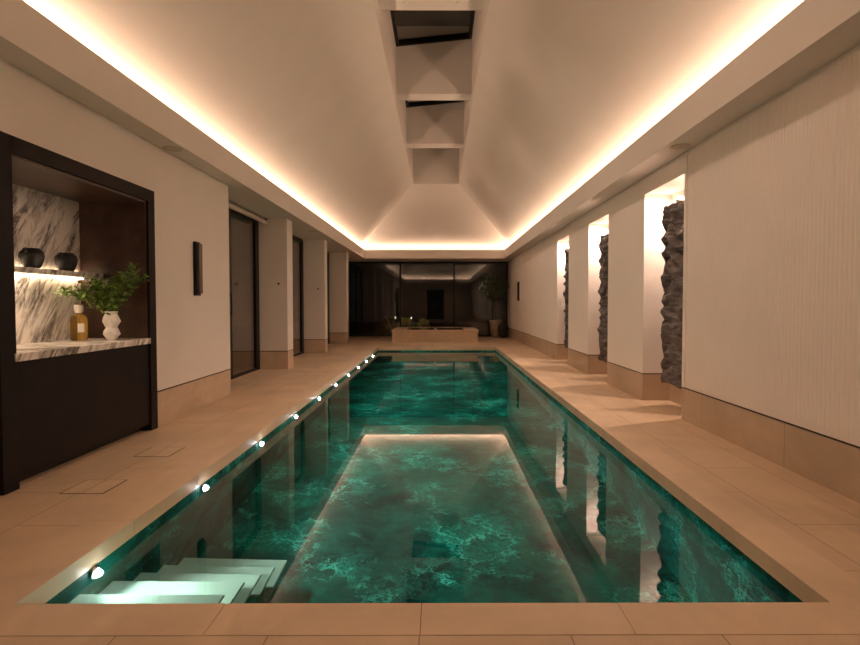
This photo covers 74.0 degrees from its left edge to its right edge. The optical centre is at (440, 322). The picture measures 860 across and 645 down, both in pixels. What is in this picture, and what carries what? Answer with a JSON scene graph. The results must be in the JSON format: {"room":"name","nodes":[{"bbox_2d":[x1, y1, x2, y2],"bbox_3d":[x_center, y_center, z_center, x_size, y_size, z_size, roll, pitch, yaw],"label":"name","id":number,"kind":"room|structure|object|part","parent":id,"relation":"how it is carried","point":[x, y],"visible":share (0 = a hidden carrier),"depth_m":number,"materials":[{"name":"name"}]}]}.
{"room":"spa","nodes":[
{"label":"spa","id":0,"kind":"room"},
{"bbox_2d":[0,58,229,390],"bbox_3d":[-3.195,-0.698,9.301,0.756,3.192,23.460,0,2,0],"label":"wall","id":1,"kind":"structure","parent":0,"point":[193,332],"depth_m":5.87,"materials":[{"name":"paint"}]},
{"bbox_2d":[193,241,202,295],"bbox_3d":[-2.774,-0.614,6.514,0.066,0.612,0.120,0,2,0],"label":"wall sconce","id":2,"kind":"object","parent":1,"relation":"attached to","point":[197,247],"visible":1,"depth_m":6.47,"materials":[{"name":"black metal"}]},
{"bbox_3d":[-2.756,-0.617,6.514,0.030,0.570,0.091,0,2,0],"label":"lamp shade","id":3,"kind":"part","parent":2,"relation":"part of","materials":[{"name":"brown metal"}]},
{"bbox_2d":[229,208,259,379],"bbox_3d":[-3.351,-0.473,9.020,0.106,2.760,2.892,0,2,0],"label":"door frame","id":4,"kind":"structure","parent":1,"relation":"in","point":[254,223],"depth_m":10.28,"materials":[{"name":"black metal"}]},
{"bbox_2d":[157,332,348,424],"bbox_3d":[-3.158,0.792,7.597,0.696,0.324,19.956,0,2,0],"label":"baseboard","id":5,"kind":"structure","parent":1,"relation":"attached to","point":[174,402],"depth_m":6.97,"materials":[{"name":"stone"}]},
{"bbox_2d":[292,235,303,356],"bbox_3d":[-3.362,-0.582,12.372,0.106,2.760,3.048,0,2,0],"label":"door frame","id":6,"kind":"structure","parent":1,"relation":"in","point":[299,241],"depth_m":13.73,"materials":[{"name":"black metal"}]},
{"bbox_2d":[327,251,329,343],"bbox_3d":[-3.374,-0.690,15.694,0.106,2.760,2.952,0,2,0],"label":"door","id":7,"kind":"structure","parent":1,"relation":"in","point":[328,305],"depth_m":17.02,"materials":[{"name":"black metal"}]},
{"bbox_2d":[348,261,349,336],"bbox_3d":[-3.387,-0.806,19.280,0.106,2.760,3.504,0,2,0],"label":"door","id":8,"kind":"structure","parent":1,"relation":"in","point":[348,261],"depth_m":21.01,"materials":[{"name":"black metal"}]},
{"bbox_2d":[259,219,292,350],"bbox_3d":[-3.115,-0.707,10.652,0.588,2.446,0.384,0,2,0],"label":"wall","id":9,"kind":"structure","parent":0,"point":[275,237],"depth_m":10.47,"materials":[{"name":"paint"}]},
{"bbox_2d":[303,240,327,338],"bbox_3d":[-3.127,-0.818,14.052,0.588,2.446,0.324,0,2,0],"label":"wall","id":10,"kind":"structure","parent":0,"point":[314,251],"depth_m":13.89,"materials":[{"name":"paint"}]},
{"bbox_2d":[329,252,348,332],"bbox_3d":[-3.139,-0.924,17.344,0.588,2.446,0.360,0,2,0],"label":"wall","id":11,"kind":"structure","parent":0,"point":[338,261],"depth_m":17.17,"materials":[{"name":"paint"}]},
{"bbox_2d":[23,0,803,249],"bbox_3d":[-0.159,-2.971,9.220,5.316,2.100,21.096,0,2,0],"label":"ceiling","id":12,"kind":"structure","parent":0,"point":[300,92],"depth_m":7.15,"materials":[{"name":"paint"}]},
{"bbox_2d":[373,0,488,183],"bbox_3d":[-0.129,-4.799,9.149,1.421,1.560,16.992,0,2,0],"label":"skylight","id":13,"kind":"object","parent":12,"relation":"attached to","point":[442,71],"depth_m":10.74,"materials":[{"name":"paint"}]},
{"bbox_2d":[390,10,474,46],"bbox_3d":[-0.129,-5.263,9.188,1.421,0.252,3.060,0,2,0],"label":"window","id":14,"kind":"structure","parent":13,"relation":"attached to","point":[467,35],"depth_m":10.66,"materials":[{"name":"black metal"}]},
{"bbox_2d":[405,100,463,107],"bbox_3d":[-0.140,-5.372,12.558,1.421,0.252,2.988,0,2,0],"label":"window","id":15,"kind":"structure","parent":13,"relation":"attached to","point":[427,102],"depth_m":14.00,"materials":[{"name":"black metal"}]},
{"bbox_2d":[349,262,507,335],"bbox_3d":[-0.516,-0.864,21.077,5.954,2.760,0.072,0,2,0],"label":"window","id":16,"kind":"structure","parent":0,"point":[349,262],"depth_m":21.03,"materials":[{"name":"black metal"}]},
{"bbox_2d":[0,336,859,644],"bbox_3d":[-0.303,0.968,9.395,6.540,0.144,23.520,0,2,0],"label":"floor","id":17,"kind":"structure","parent":0,"point":[34,516],"depth_m":3.86,"materials":[{"name":"stone"}]},
{"bbox_2d":[0,131,157,495],"bbox_3d":[-3.085,-0.085,4.510,0.702,2.276,1.962,0,2,0],"label":"bar","id":18,"kind":"object","parent":17,"relation":"on","point":[63,400],"visible":0.91,"depth_m":4.64,"materials":[{"name":"brown wood"}]},
{"bbox_2d":[18,247,44,267],"bbox_3d":[-3.256,-0.511,4.534,0.175,0.164,0.183,0,2,0],"label":"clay jar","id":19,"kind":"object","parent":18,"relation":"on","point":[28,257],"visible":0.86,"depth_m":4.48,"materials":[{"name":"black ceramic"}]},
{"bbox_2d":[15,274,82,279],"bbox_3d":[-3.355,-0.379,4.499,0.030,0.010,1.650,0,2,0],"label":"light","id":20,"kind":"object","parent":18,"relation":"attached to","point":[17,276],"depth_m":4.78,"materials":[{"name":"white"}]},
{"bbox_2d":[14,266,103,278],"bbox_3d":[-3.268,-0.407,4.499,0.216,0.043,1.686,0,2,0],"label":"shelf","id":21,"kind":"object","parent":18,"relation":"attached to","point":[20,271],"depth_m":4.77,"materials":[{"name":"white stone"}]},
{"bbox_2d":[54,252,77,270],"bbox_3d":[-3.257,-0.525,4.954,0.175,0.164,0.183,0,2,0],"label":"clay jar","id":22,"kind":"object","parent":18,"relation":"on","point":[63,261],"visible":0.96,"depth_m":4.90,"materials":[{"name":"black ceramic"}]},
{"bbox_2d":[70,305,87,340],"bbox_3d":[-3.204,0.000,5.043,0.134,0.314,0.134,0,2,0],"label":"bottle","id":23,"kind":"object","parent":18,"relation":"on","point":[78,321],"visible":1,"depth_m":5.00,"materials":[{"name":"orange glass"}]},
{"bbox_2d":[15,338,150,361],"bbox_3d":[-3.055,0.200,4.519,0.642,0.053,1.722,0,2,0],"label":"countertop","id":24,"kind":"structure","parent":18,"relation":"on","point":[38,350],"depth_m":4.40,"materials":[{"name":"white stone"}]},
{"bbox_3d":[-2.779,0.610,4.534,0.042,0.767,1.722,0,2,0],"label":"panel","id":25,"kind":"part","parent":18,"relation":"part of","materials":[{"name":"brown wood"}]},
{"bbox_2d":[102,311,120,339],"bbox_3d":[-2.956,0.027,5.105,0.146,0.256,0.150,0,2,0],"label":"vase","id":26,"kind":"object","parent":18,"relation":"on","point":[111,322],"visible":0.98,"depth_m":5.06,"materials":[{"name":"white ceramic"}]},
{"bbox_2d":[53,262,149,314],"bbox_3d":[-3.004,-0.258,5.069,0.741,0.589,0.422,0,2,0],"label":"leafy branches","id":27,"kind":"object","parent":26,"relation":"in","point":[108,297],"visible":0.99,"depth_m":5.04,"materials":[{"name":"green plant"}]},
{"bbox_3d":[-3.000,-0.241,5.074,0.634,0.554,0.336,0,2,0],"label":"stem","id":28,"kind":"part","parent":27,"relation":"part of","materials":[{"name":"green plant"}]},
{"bbox_2d":[59,480,126,493],"bbox_3d":[-2.277,1.078,3.749,0.280,0.002,0.288,0,2,0],"label":"floor hatch","id":29,"kind":"object","parent":17,"relation":"on","point":[87,486],"visible":1,"depth_m":3.72,"materials":[{"name":"tile"}]},
{"bbox_3d":[-2.344,1.077,3.749,0.129,0.001,0.276,0,2,0],"label":"lid","id":30,"kind":"part","parent":29,"relation":"part of","materials":[{"name":"stone"}]},
{"bbox_3d":[-2.210,1.077,3.749,0.129,0.001,0.276,0,2,0],"label":"lid","id":31,"kind":"part","parent":29,"relation":"part of","materials":[{"name":"stone"}]},
{"bbox_2d":[133,447,184,456],"bbox_3d":[-2.280,1.050,4.625,0.280,0.002,0.288,0,2,0],"label":"floor hatch","id":32,"kind":"object","parent":17,"relation":"on","point":[153,451],"visible":1,"depth_m":4.60,"materials":[{"name":"stone"}]},
{"bbox_3d":[-2.347,1.049,4.624,0.129,0.001,0.276,0,2,0],"label":"lid","id":33,"kind":"part","parent":32,"relation":"part of","materials":[{"name":"stone"}]},
{"bbox_3d":[-2.213,1.049,4.625,0.129,0.001,0.276,0,2,0],"label":"lid","id":34,"kind":"part","parent":32,"relation":"part of","materials":[{"name":"stone"}]},
{"bbox_2d":[0,347,859,635],"bbox_3d":[-0.091,1.613,9.084,3.756,1.418,13.998,0,2,0],"label":"swimming pool","id":35,"kind":"object","parent":17,"relation":"in","point":[400,490],"visible":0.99,"depth_m":3.14,"materials":[{"name":"teal liquid"}]},
{"bbox_2d":[89,566,102,576],"bbox_3d":[-1.684,1.240,2.796,0.036,0.084,0.084,0,2,0],"label":"underwater light","id":36,"kind":"object","parent":35,"relation":"attached to","point":[94,571],"depth_m":2.78,"materials":[{"name":"white"}]},
{"bbox_2d":[201,483,207,489],"bbox_3d":[-1.688,1.198,4.089,0.036,0.084,0.084,0,2,0],"label":"underwater light","id":37,"kind":"object","parent":35,"relation":"attached to","point":[204,486],"depth_m":4.07,"materials":[{"name":"white"}]},
{"bbox_2d":[392,327,477,341],"bbox_3d":[-0.193,0.387,19.222,2.748,0.379,2.400,0,2,0],"label":"spa","id":38,"kind":"object","parent":17,"relation":"on","point":[399,334],"visible":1,"depth_m":18.04,"materials":[{"name":"stone"}]},
{"bbox_2d":[478,270,508,336],"bbox_3d":[1.921,-0.677,20.352,1.216,2.432,0.989,0,2,0],"label":"potted tree","id":39,"kind":"object","parent":17,"relation":"on","point":[494,324],"visible":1,"depth_m":20.39,"materials":[{"name":"green plant"}]},
{"bbox_3d":[1.968,0.220,20.593,0.456,0.624,0.456,0,2,0],"label":"pot","id":40,"kind":"part","parent":39,"relation":"part of","materials":[{"name":"beige ceramic"}]},
{"bbox_2d":[498,322,507,337],"bbox_3d":[2.209,0.268,20.235,0.372,0.552,0.372,0,2,0],"label":"jar","id":41,"kind":"object","parent":17,"relation":"on","point":[503,327],"visible":1,"depth_m":20.11,"materials":[{"name":"black ceramic"}]},
{"bbox_2d":[0,0,859,261],"bbox_3d":[-0.531,-1.898,9.271,6.084,0.072,23.460,0,2,0],"label":"ceiling","id":42,"kind":"structure","parent":0,"point":[840,34],"depth_m":4.79,"materials":[{"name":"paint"}]},
{"bbox_2d":[162,146,182,151],"bbox_3d":[-2.696,-1.742,5.721,0.192,0.010,0.192,0,2,0],"label":"ceiling speaker","id":43,"kind":"object","parent":42,"relation":"attached to","point":[167,148],"visible":1,"depth_m":5.69,"materials":[{"name":"plastic"}]},
{"bbox_2d":[228,202,267,223],"bbox_3d":[-3.200,-1.798,8.979,0.082,0.106,2.887,0,2,0],"label":"roller blind","id":44,"kind":"object","parent":42,"relation":"attached to","point":[231,206],"visible":0.55,"depth_m":9.32,"materials":[{"name":"fabric"}]},
{"bbox_2d":[0,0,854,255],"bbox_3d":[-0.188,-2.047,9.250,4.837,0.228,20.592,0,2,0],"label":"trim","id":45,"kind":"structure","parent":42,"relation":"attached to","point":[18,16],"depth_m":4.74,"materials":[{"name":"paint"}]},
{"bbox_2d":[670,143,690,148],"bbox_3d":[2.368,-1.739,5.631,0.192,0.010,0.192,0,2,0],"label":"ceiling speaker","id":46,"kind":"object","parent":42,"relation":"attached to","point":[682,145],"visible":1,"depth_m":5.61,"materials":[{"name":"plastic"}]},
{"bbox_2d":[507,45,859,446],"bbox_3d":[2.763,-0.868,9.317,0.528,2.854,23.460,0,2,0],"label":"wall","id":47,"kind":"structure","parent":0,"point":[773,263],"depth_m":4.65,"materials":[{"name":"paint"}]},
{"bbox_2d":[517,282,518,300],"bbox_3d":[2.459,-0.992,18.166,0.066,0.612,0.120,0,2,0],"label":"wall sconce","id":48,"kind":"object","parent":47,"relation":"attached to","point":[517,282],"visible":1,"depth_m":18.11,"materials":[{"name":"black metal"}]},
{"bbox_2d":[563,248,568,348],"bbox_3d":[2.690,-0.479,11.658,0.293,2.087,0.736,0,2,0],"label":"sculpture","id":49,"kind":"object","parent":47,"relation":"attached to","point":[566,276],"visible":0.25,"depth_m":11.80,"materials":[{"name":"grey stone"}]},
{"bbox_2d":[597,233,608,361],"bbox_3d":[2.699,-0.392,9.057,0.281,2.081,0.738,0,2,0],"label":"sculpture","id":50,"kind":"object","parent":47,"relation":"attached to","point":[602,329],"visible":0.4,"depth_m":9.13,"materials":[{"name":"grey stone"}]},
{"bbox_2d":[660,200,683,388],"bbox_3d":[2.708,-0.311,6.428,0.292,2.085,0.746,0,2,0],"label":"sculpture","id":51,"kind":"object","parent":47,"relation":"attached to","point":[673,214],"visible":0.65,"depth_m":6.43,"materials":[{"name":"grey stone"}]},
{"bbox_2d":[507,328,859,502],"bbox_3d":[2.733,0.735,9.368,0.468,0.324,23.460,0,2,0],"label":"baseboard","id":52,"kind":"structure","parent":47,"relation":"attached to","point":[834,465],"depth_m":4.69,"materials":[{"name":"stone"}]},
{"label":"outside","id":53,"kind":"structure","parent":0,"visible":0},
{"bbox_2d":[232,322,490,336],"bbox_3d":[-0.104,0.306,29.791,33.600,0.096,17.268,0,2,0],"label":"ground","id":54,"kind":"structure","parent":53,"point":[239,329],"depth_m":29.70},
{"bbox_2d":[379,314,399,331],"bbox_3d":[-2.217,0.031,24.608,1.061,0.800,1.106,0,2,0],"label":"shrub","id":55,"kind":"object","parent":54,"relation":"on","point":[386,317],"visible":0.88,"depth_m":24.54,"materials":[{"name":"green plant"}]},
{"bbox_2d":[397,317,412,326],"bbox_3d":[-1.454,0.113,23.170,0.676,0.726,0.693,0,2,0],"label":"shrub","id":56,"kind":"object","parent":54,"relation":"on","point":[405,321],"visible":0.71,"depth_m":23.16,"materials":[{"name":"green plant"}]},
{"bbox_2d":[416,318,429,326],"bbox_3d":[-0.701,0.139,23.177,0.619,0.674,0.639,0,2,0],"label":"shrub","id":57,"kind":"object","parent":54,"relation":"on","point":[423,319],"visible":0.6,"depth_m":23.16,"materials":[{"name":"green plant"}]},
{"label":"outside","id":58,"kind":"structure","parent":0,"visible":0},
{"bbox_2d":[232,337,298,373],"bbox_3d":[-10.200,0.988,8.767,13.260,0.096,24.732,0,2,0],"label":"ground","id":59,"kind":"structure","parent":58,"point":[242,347],"depth_m":14.69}
]}

